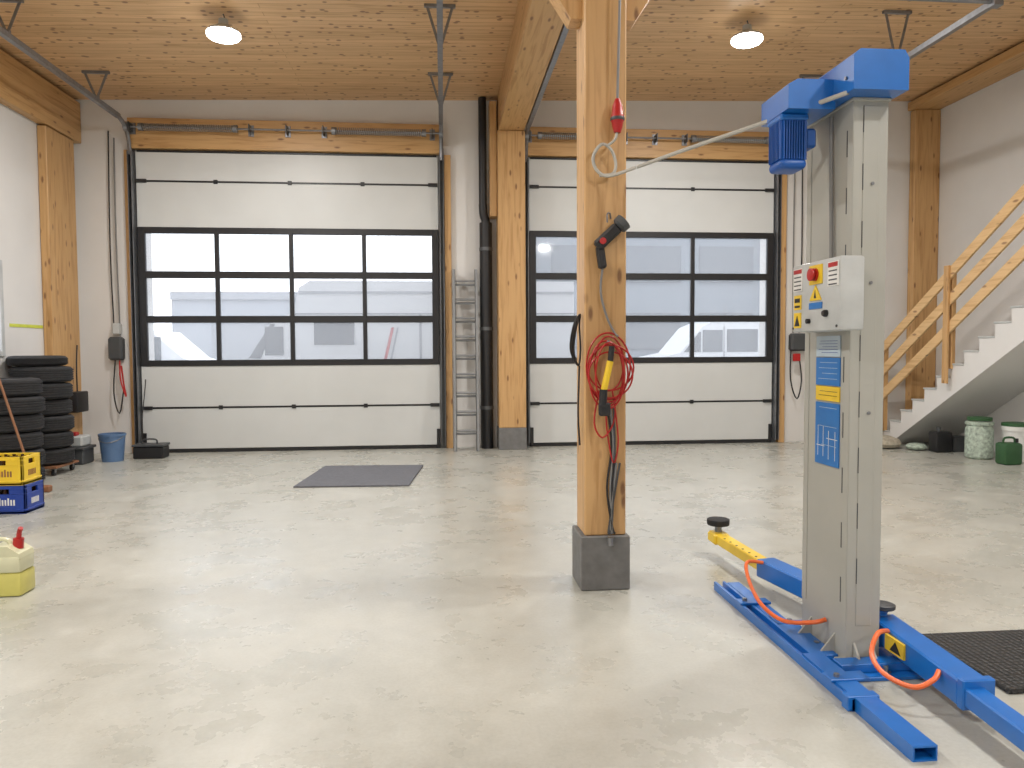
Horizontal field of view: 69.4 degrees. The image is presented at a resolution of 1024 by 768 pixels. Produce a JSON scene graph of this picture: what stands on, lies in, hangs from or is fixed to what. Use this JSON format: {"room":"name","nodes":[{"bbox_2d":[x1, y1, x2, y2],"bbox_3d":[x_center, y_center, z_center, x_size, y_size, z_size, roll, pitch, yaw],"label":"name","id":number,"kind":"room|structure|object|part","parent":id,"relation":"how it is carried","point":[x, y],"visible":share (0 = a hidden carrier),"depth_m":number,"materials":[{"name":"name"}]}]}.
{"room":"auto repair garage","nodes":[
{"label":"auto repair garage","id":0,"kind":"room"},
{"bbox_2d":[0,103,44,377],"bbox_3d":[-5.704,-1.220,2.138,0.300,5.300,17.420,-1,3,-5],"label":"wall","id":1,"kind":"structure","parent":0,"point":[20,238],"depth_m":9.37,"materials":[{"name":"white paint"}]},
{"bbox_2d":[0,260,5,356],"bbox_3d":[-6.162,-0.885,8.308,0.120,1.170,1.350,-1,3,-5],"label":"window","id":2,"kind":"structure","parent":1,"relation":"in","point":[2,325],"depth_m":8.94,"materials":[{"name":"white glass"}]},
{"bbox_2d":[9,323,42,327],"bbox_3d":[-6.227,-0.744,9.500,0.007,0.040,0.760,-1,3,-5],"label":"trim","id":3,"kind":"structure","parent":1,"relation":"attached to","point":[10,324],"depth_m":9.46,"materials":[{"name":"yellow plastic"}]},
{"bbox_2d":[0,49,80,143],"bbox_3d":[-5.499,-3.380,2.063,0.125,0.580,17.390,-1,3,-5],"label":"beam","id":4,"kind":"structure","parent":1,"relation":"attached to","point":[25,92],"depth_m":9.57,"materials":[{"name":"brown wood"}]},
{"bbox_2d":[74,100,911,453],"bbox_3d":[0.220,-1.834,11.569,13.850,5.600,0.300,-1,3,-5],"label":"wall","id":5,"kind":"structure","parent":0,"point":[460,117],"depth_m":11.23,"materials":[{"name":"white paint"}]},
{"bbox_2d":[107,131,126,413],"bbox_3d":[-5.772,-1.613,10.791,0.250,4.108,0.146,-1,3,-5],"label":"control unit","id":6,"kind":"object","parent":5,"relation":"attached to","point":[116,345],"visible":1,"depth_m":10.79,"materials":[{"name":"grey plastic"}]},
{"bbox_2d":[124,150,134,452],"bbox_3d":[-5.601,-1.192,10.885,0.080,4.440,0.040,-1,3,-5],"label":"trim","id":7,"kind":"structure","parent":5,"relation":"attached to","point":[125,154],"depth_m":10.86,"materials":[{"name":"brown wood"}]},
{"bbox_2d":[122,121,442,140],"bbox_3d":[-3.287,-3.703,10.801,4.540,0.160,0.170,-1,3,-5],"label":"shaft","id":8,"kind":"object","parent":5,"relation":"attached to","point":[130,127],"visible":0.98,"depth_m":10.77,"materials":[{"name":"metal"}]},
{"bbox_2d":[127,117,438,155],"bbox_3d":[-3.300,-3.654,10.947,4.540,0.430,0.120,-1,3,-5],"label":"wooden beam","id":9,"kind":"structure","parent":5,"relation":"attached to","point":[262,141],"depth_m":10.89,"materials":[{"name":"brown wood"}]},
{"bbox_2d":[135,150,440,452],"bbox_3d":[-3.288,-1.209,11.070,4.380,4.434,0.080,-1,3,-5],"label":"panels","id":10,"kind":"object","parent":5,"relation":"attached to","point":[252,190],"depth_m":11.06,"materials":[{"name":"metal"}]},
{"bbox_3d":[-3.285,-1.011,11.054,4.370,4.000,0.030,-1,3,-5],"label":"hinges","id":11,"kind":"part","parent":10,"relation":"part of","materials":[{"name":"metal"}]},
{"bbox_2d":[137,227,439,366],"bbox_3d":[-3.289,-1.297,11.069,4.380,2.040,0.063,-1,3,-5],"label":"window","id":12,"kind":"structure","parent":10,"relation":"attached to","point":[143,274],"depth_m":11.03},
{"bbox_2d":[444,155,452,447],"bbox_3d":[-0.969,-1.234,11.290,0.100,4.440,0.090,-1,3,-5],"label":"trim","id":13,"kind":"structure","parent":5,"relation":"attached to","point":[447,158],"depth_m":11.24,"materials":[{"name":"brown wood"}]},
{"bbox_2d":[488,101,496,218],"bbox_3d":[-0.291,-3.364,11.160,0.105,1.700,0.260,-1,3,-5],"label":"trim","id":14,"kind":"structure","parent":5,"relation":"attached to","point":[492,122],"depth_m":11.04,"materials":[{"name":"brown wood"}]},
{"bbox_2d":[528,127,768,161],"bbox_3d":[2.221,-3.707,11.459,4.030,0.430,0.120,-1,3,-5],"label":"wooden beam","id":15,"kind":"structure","parent":5,"relation":"attached to","point":[636,148],"depth_m":11.41,"materials":[{"name":"brown wood"}]},
{"bbox_2d":[528,157,773,446],"bbox_3d":[2.203,-1.261,11.579,3.890,4.434,0.080,-1,3,-5],"label":"panels","id":16,"kind":"object","parent":5,"relation":"attached to","point":[728,406],"depth_m":11.60,"materials":[{"name":"metal"}]},
{"bbox_2d":[529,231,773,363],"bbox_3d":[2.202,-1.349,11.578,3.890,2.040,0.063,-1,3,-5],"label":"window","id":17,"kind":"structure","parent":16,"relation":"attached to","point":[692,276],"depth_m":11.59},
{"bbox_3d":[2.206,-1.063,11.563,3.880,4.000,0.030,-1,3,-5],"label":"hinges","id":18,"kind":"part","parent":16,"relation":"part of","materials":[{"name":"metal"}]},
{"bbox_2d":[776,174,786,441],"bbox_3d":[4.288,-1.284,11.777,0.100,4.440,0.090,-1,3,-5],"label":"trim","id":19,"kind":"structure","parent":5,"relation":"attached to","point":[784,176],"depth_m":11.74,"materials":[{"name":"brown wood"}]},
{"bbox_2d":[788,169,804,398],"bbox_3d":[4.542,-1.709,11.739,0.274,3.911,0.165,-1,3,-5],"label":"control unit","id":20,"kind":"object","parent":5,"relation":"attached to","point":[796,340],"visible":0.76,"depth_m":11.73,"materials":[{"name":"grey plastic"}]},
{"bbox_2d":[0,441,1023,767],"bbox_3d":[1.054,1.462,2.914,13.850,0.200,18.070,-1,3,-5],"label":"floor","id":21,"kind":"structure","parent":0,"point":[190,609],"depth_m":4.21,"materials":[{"name":"concrete"}]},
{"bbox_2d":[0,526,34,596],"bbox_3d":[-3.139,1.097,4.613,0.230,0.418,0.180,-1,3,-5],"label":"canister","id":22,"kind":"object","parent":21,"relation":"on","point":[17,570],"visible":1,"depth_m":4.55,"materials":[{"name":"yellow plastic"}]},
{"bbox_2d":[0,480,44,513],"bbox_3d":[-4.749,1.071,7.026,0.428,0.271,0.328,-1,3,-5],"label":"crate","id":23,"kind":"object","parent":21,"relation":"on","point":[21,499],"visible":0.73,"depth_m":6.88,"materials":[{"name":"blue plastic"}]},
{"bbox_2d":[0,452,41,485],"bbox_3d":[-4.771,0.804,7.011,0.428,0.271,0.328,-1,3,-5],"label":"crate","id":24,"kind":"object","parent":23,"relation":"on","point":[15,470],"visible":1,"depth_m":6.89,"materials":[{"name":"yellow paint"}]},
{"bbox_2d":[0,378,45,479],"bbox_3d":[-5.678,0.540,8.401,0.670,1.210,0.657,-1,3,-5],"label":"stack","id":25,"kind":"object","parent":21,"relation":"on","point":[25,402],"visible":0.7,"depth_m":8.23,"materials":[{"name":"rubber"}]},
{"bbox_2d":[0,380,51,491],"bbox_3d":[-5.260,0.536,7.941,0.586,1.254,0.118,0,3,3],"label":"broom","id":26,"kind":"object","parent":21,"relation":"on","point":[47,488],"visible":0.44,"depth_m":7.96,"materials":[{"name":"brown wood"}]},
{"bbox_2d":[5,355,78,475],"bbox_3d":[-5.824,0.379,9.176,0.707,1.462,0.701,-1,3,-5],"label":"stack","id":27,"kind":"object","parent":21,"relation":"on","point":[58,437],"visible":0.58,"depth_m":9.00,"materials":[{"name":"rubber"}]},
{"bbox_2d":[37,125,82,433],"bbox_3d":[-6.242,-1.189,10.247,0.115,4.500,0.750,-1,3,-5],"label":"post","id":28,"kind":"object","parent":21,"relation":"on","point":[56,174],"visible":0.58,"depth_m":10.10,"materials":[{"name":"brown wood"}]},
{"bbox_2d":[69,345,88,412],"bbox_3d":[-6.101,-0.076,10.376,0.150,0.943,0.340,-1,3,-5],"label":"junction box","id":29,"kind":"object","parent":28,"relation":"attached to","point":[79,399],"visible":0.9,"depth_m":10.36,"materials":[{"name":"black plastic"}]},
{"bbox_2d":[71,432,95,464],"bbox_3d":[-5.890,0.858,9.986,0.380,0.430,0.360,-1,3,-5],"label":"storage bin","id":30,"kind":"object","parent":21,"relation":"on","point":[84,450],"visible":0.55,"depth_m":9.89,"materials":[{"name":"grey plastic"}]},
{"bbox_2d":[98,432,125,461],"bbox_3d":[-5.508,0.872,10.202,0.351,0.380,0.350,-1,3,-5],"label":"bucket","id":31,"kind":"object","parent":21,"relation":"on","point":[112,444],"visible":1,"depth_m":10.08,"materials":[{"name":"plastic"}]},
{"bbox_2d":[131,379,169,458],"bbox_3d":[-5.130,0.491,10.577,0.430,1.102,0.468,-1,3,-5],"label":"toolbox","id":32,"kind":"object","parent":21,"relation":"on","point":[158,450],"visible":1,"depth_m":10.39,"materials":[{"name":"grey plastic"}]},
{"bbox_2d":[0,0,445,447],"bbox_3d":[-3.079,-1.300,8.810,4.550,4.820,4.615,-1,3,-5],"label":"tracks","id":33,"kind":"object","parent":21,"relation":"on","point":[131,163],"visible":0.93,"depth_m":10.78,"materials":[{"name":"metal"}]},
{"bbox_2d":[293,465,422,487],"bbox_3d":[-1.776,1.094,8.867,1.262,0.017,1.479,0,3,-1],"label":"entrance mat","id":34,"kind":"object","parent":21,"relation":"on","point":[341,475],"visible":1,"depth_m":8.73,"materials":[{"name":"grey rubber"}]},
{"bbox_2d":[452,269,479,450],"bbox_3d":[-0.693,-0.366,11.108,0.375,2.726,0.409,-1,3,-5],"label":"ladder","id":35,"kind":"object","parent":21,"relation":"on","point":[465,431],"visible":1,"depth_m":11.08,"materials":[{"name":"metal"}]},
{"bbox_2d":[478,97,493,448],"bbox_3d":[-0.396,-1.655,11.228,0.204,5.279,0.202,-1,3,-5],"label":"drain pipe","id":36,"kind":"object","parent":21,"relation":"on","point":[485,226],"visible":1,"depth_m":11.17,"materials":[{"name":"metal"}]},
{"bbox_2d":[496,130,526,449],"bbox_3d":[-0.015,-1.389,11.223,0.420,4.745,0.365,-1,3,-5],"label":"post","id":37,"kind":"object","parent":21,"relation":"on","point":[510,219],"visible":0.96,"depth_m":11.05,"materials":[{"name":"brown wood"}]},
{"bbox_2d":[497,0,562,130],"bbox_3d":[0.765,-3.649,2.635,0.380,0.540,17.390,-1,3,-5],"label":"beam","id":38,"kind":"structure","parent":37,"relation":"on","point":[537,26],"depth_m":8.44,"materials":[{"name":"brown wood"}]},
{"bbox_2d":[591,0,635,177],"bbox_3d":[0.627,-2.341,4.374,0.290,2.211,0.139,2,3,35],"label":"power cable","id":39,"kind":"object","parent":38,"relation":"hanging from","point":[617,118],"visible":1,"depth_m":4.42,"materials":[{"name":"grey plastic"}]},
{"bbox_2d":[549,0,648,590],"bbox_3d":[0.563,-1.089,4.623,1.960,4.745,0.398,-1,3,-5],"label":"post","id":40,"kind":"object","parent":21,"relation":"on","point":[596,565],"depth_m":4.55,"materials":[{"name":"brown wood"}]},
{"bbox_2d":[569,314,580,444],"bbox_3d":[0.400,-0.027,4.624,0.083,0.826,0.028,-2,3,-25],"label":"cable loop","id":41,"kind":"object","parent":40,"relation":"attached to","point":[576,323],"visible":1,"depth_m":4.62,"materials":[{"name":"black rubber"}]},
{"bbox_2d":[598,346,614,415],"bbox_3d":[0.570,-0.018,4.451,0.098,0.422,0.048,-1,3,-5],"label":"torch","id":42,"kind":"object","parent":40,"relation":"attached to","point":[604,408],"visible":1,"depth_m":4.43,"materials":[{"name":"yellow paint"}]},
{"bbox_3d":[0.601,0.087,4.531,0.304,0.810,0.101,-1,3,-5],"label":"red cable coil","id":43,"kind":"part","parent":40,"relation":"part of","materials":[{"name":"red rubber"}]},
{"bbox_2d":[594,212,629,336],"bbox_3d":[0.604,-0.665,4.484,0.214,0.762,0.131,-1,3,-5],"label":"lamp","id":44,"kind":"object","parent":40,"relation":"attached to","point":[620,224],"visible":1,"depth_m":4.45,"materials":[{"name":"grey plastic"}]},
{"bbox_2d":[606,406,620,545],"bbox_3d":[0.627,0.567,4.567,0.089,0.861,0.044,-1,3,-24],"label":"cables","id":45,"kind":"object","parent":40,"relation":"attached to","point":[613,480],"visible":0.96,"depth_m":4.57,"materials":[{"name":"grey plastic"}]},
{"bbox_2d":[525,4,990,445],"bbox_3d":[2.412,-1.352,9.320,4.060,4.820,4.615,-1,3,-5],"label":"tracks","id":46,"kind":"object","parent":21,"relation":"on","point":[982,9],"visible":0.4,"depth_m":11.46,"materials":[{"name":"metal"}]},
{"bbox_2d":[525,130,768,145],"bbox_3d":[2.204,-3.755,11.310,4.050,0.160,0.170,-1,3,-5],"label":"shaft","id":47,"kind":"object","parent":46,"relation":"attached to","point":[694,138],"visible":0.63,"depth_m":11.32,"materials":[{"name":"metal"}]},
{"bbox_2d":[901,0,1003,8],"bbox_3d":[2.618,-3.632,6.860,4.090,0.120,0.090,-1,3,-5],"label":"tube","id":48,"kind":"object","parent":46,"relation":"attached to","point":[992,4],"visible":1,"depth_m":7.01,"materials":[{"name":"metal"}]},
{"bbox_2d":[636,48,1023,761],"bbox_3d":[1.346,-0.083,3.726,1.129,2.810,3.270,-1,3,-5],"label":"lift","id":49,"kind":"object","parent":21,"relation":"on","point":[846,636],"visible":1,"depth_m":3.44,"materials":[{"name":"grey metal"}]},
{"bbox_3d":[1.343,-1.143,3.542,0.190,0.255,0.150,-1,3,-5],"label":"motor","id":50,"kind":"part","parent":49,"relation":"part of","materials":[{"name":"blue metal"}]},
{"bbox_3d":[1.653,1.258,3.690,0.550,0.130,0.720,-1,3,-5],"label":"plate","id":51,"kind":"part","parent":49,"relation":"part of","materials":[{"name":"metal"}]},
{"bbox_2d":[882,435,927,449],"bbox_3d":[5.728,0.874,11.040,0.471,0.180,0.808,-2,3,-39],"label":"bag","id":52,"kind":"object","parent":21,"relation":"on","point":[888,441],"visible":0.8,"depth_m":10.96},
{"bbox_2d":[905,109,940,408],"bbox_3d":[6.622,-1.724,11.940,0.425,5.280,0.140,-1,3,-5],"label":"post","id":53,"kind":"object","parent":21,"relation":"on","point":[925,126],"visible":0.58,"depth_m":11.85,"materials":[{"name":"brown wood"}]},
{"bbox_2d":[928,427,964,452],"bbox_3d":[6.321,0.796,10.704,0.550,0.360,0.250,-1,3,-5],"label":"canister","id":54,"kind":"object","parent":21,"relation":"on","point":[940,441],"visible":0.93,"depth_m":10.61,"materials":[{"name":"grey plastic"}]},
{"bbox_2d":[883,184,1023,443],"bbox_3d":[6.608,-1.135,8.658,1.070,4.410,6.340,-1,3,-5],"label":"staircase","id":55,"kind":"structure","parent":21,"relation":"on","point":[990,376],"depth_m":10.09,"materials":[{"name":"white paint"}]},
{"bbox_2d":[923,629,1023,693],"bbox_3d":[3.202,1.307,3.615,2.180,0.021,0.640,-1,3,-5],"label":"rubber floor mat","id":56,"kind":"object","parent":21,"relation":"on","point":[999,654],"visible":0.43,"depth_m":3.59,"materials":[{"name":"black rubber"}]},
{"bbox_2d":[964,416,993,459],"bbox_3d":[6.328,0.723,10.023,0.340,0.570,0.340,-1,3,-5],"label":"tub","id":57,"kind":"object","parent":21,"relation":"on","point":[979,430],"visible":1,"depth_m":9.89,"materials":[{"name":"plastic"}]},
{"bbox_2d":[995,436,1022,464],"bbox_3d":[6.380,0.851,9.501,0.245,0.361,0.200,-1,3,-5],"label":"jerrycan","id":58,"kind":"object","parent":21,"relation":"on","point":[1006,453],"visible":1,"depth_m":9.41,"materials":[{"name":"plastic"}]},
{"bbox_2d":[1001,422,1023,461],"bbox_3d":[6.690,0.761,9.807,0.360,0.510,0.360,-1,3,-5],"label":"tub","id":59,"kind":"object","parent":21,"relation":"on","point":[1014,429],"visible":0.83,"depth_m":9.68,"materials":[{"name":"plastic"}]},
{"bbox_2d":[0,0,1023,100],"bbox_3d":[1.025,-4.153,2.656,13.850,0.757,18.070,-1,3,-5],"label":"ceiling","id":60,"kind":"structure","parent":0,"point":[677,50],"depth_m":9.20,"materials":[{"name":"brown wood"}]},
{"bbox_2d":[0,0,23,32],"bbox_3d":[-5.248,-3.824,7.681,0.340,0.346,0.040,-1,3,-5],"label":"hanger","id":61,"kind":"object","parent":60,"relation":"hanging from","point":[18,2],"visible":0.82,"depth_m":7.68,"materials":[{"name":"metal"}]},
{"bbox_2d":[81,70,109,97],"bbox_3d":[-5.434,-3.914,9.671,0.340,0.346,0.040,-1,3,-5],"label":"hanger","id":62,"kind":"object","parent":60,"relation":"hanging from","point":[85,72],"visible":0.88,"depth_m":9.66,"materials":[{"name":"metal"}]},
{"bbox_2d":[206,14,240,43],"bbox_3d":[-3.186,-3.946,8.170,0.362,0.272,0.362,-1,3,-5],"label":"ceiling lamp","id":63,"kind":"object","parent":60,"relation":"hanging from","point":[222,32],"depth_m":8.10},
{"bbox_2d":[424,3,454,42],"bbox_3d":[-0.788,-3.919,8.093,0.340,0.451,0.040,-1,3,-5],"label":"hanger","id":64,"kind":"object","parent":60,"relation":"hanging from","point":[427,6],"visible":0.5,"depth_m":8.08,"materials":[{"name":"metal"}]},
{"bbox_2d":[428,72,452,102],"bbox_3d":[-0.973,-4.009,10.082,0.340,0.451,0.040,-1,3,-5],"label":"hanger","id":65,"kind":"object","parent":60,"relation":"hanging from","point":[430,74],"visible":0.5,"depth_m":10.07,"materials":[{"name":"metal"}]},
{"bbox_2d":[731,20,762,48],"bbox_3d":[2.768,-4.143,8.716,0.362,0.272,0.362,-1,3,-5],"label":"ceiling lamp","id":66,"kind":"object","parent":60,"relation":"hanging from","point":[747,38],"depth_m":8.64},
{"bbox_2d":[799,74,822,77],"bbox_3d":[4.274,-4.121,10.566,0.340,0.575,0.040,-1,3,-5],"label":"hanger","id":67,"kind":"object","parent":60,"relation":"hanging from","point":[800,75],"visible":0.32,"depth_m":10.54,"materials":[{"name":"metal"}]},
{"bbox_2d":[882,10,911,48],"bbox_3d":[4.459,-4.031,8.577,0.340,0.575,0.040,-1,3,-5],"label":"hanger","id":68,"kind":"object","parent":60,"relation":"hanging from","point":[907,13],"visible":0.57,"depth_m":8.56,"materials":[{"name":"metal"}]},
{"bbox_2d":[935,69,1023,450],"bbox_3d":[7.787,-1.548,3.380,0.300,5.700,17.420,-1,3,-5],"label":"wall","id":69,"kind":"structure","parent":0,"point":[982,132],"depth_m":10.89,"materials":[{"name":"white paint"}]},
{"bbox_2d":[908,42,1023,110],"bbox_3d":[7.382,-4.046,3.234,0.475,0.130,17.390,-1,3,-5],"label":"beam","id":70,"kind":"structure","parent":69,"relation":"attached to","point":[1009,62],"depth_m":10.59,"materials":[{"name":"brown wood"}]},
{"label":"outside","id":71,"kind":"structure","parent":0,"visible":0},
{"bbox_3d":[3.857,-1.401,66.539,140.000,0.250,108.220,-1,3,-5],"label":"ground","id":72,"kind":"structure","parent":71,"visible":0},
{"bbox_2d":[154,331,215,359],"bbox_3d":[-8.927,-0.263,18.253,4.000,2.056,2.030,-1,3,-5],"label":"delivery van","id":73,"kind":"object","parent":72,"relation":"on","point":[167,345],"visible":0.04,"depth_m":17.76,"materials":[{"name":"white metal"}]},
{"bbox_2d":[170,292,297,359],"bbox_3d":[-10.390,-2.745,44.048,15.500,4.650,10.200,-1,3,-5],"label":"warehouse building","id":74,"kind":"structure","parent":72,"relation":"on","point":[239,340],"depth_m":38.63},
{"bbox_2d":[249,281,573,359],"bbox_3d":[-2.326,-0.599,15.535,6.950,2.906,2.230,-1,3,-5],"label":"motorhome","id":75,"kind":"object","parent":72,"relation":"on","point":[398,340],"visible":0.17,"depth_m":14.37,"materials":[{"name":"white metal"}]},
{"bbox_2d":[536,237,759,357],"bbox_3d":[17.947,-4.780,41.519,36.500,8.650,12.300,-1,3,-5],"label":"industrial building","id":76,"kind":"structure","parent":72,"relation":"on","point":[553,254],"depth_m":34.64,"materials":[{"name":"grey metal"}]},
{"bbox_2d":[641,322,758,356],"bbox_3d":[6.313,-0.604,20.663,6.000,2.356,2.030,-1,3,-5],"label":"van","id":77,"kind":"object","parent":72,"relation":"on","point":[711,339],"visible":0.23,"depth_m":19.59,"materials":[{"name":"white metal"}]}
]}

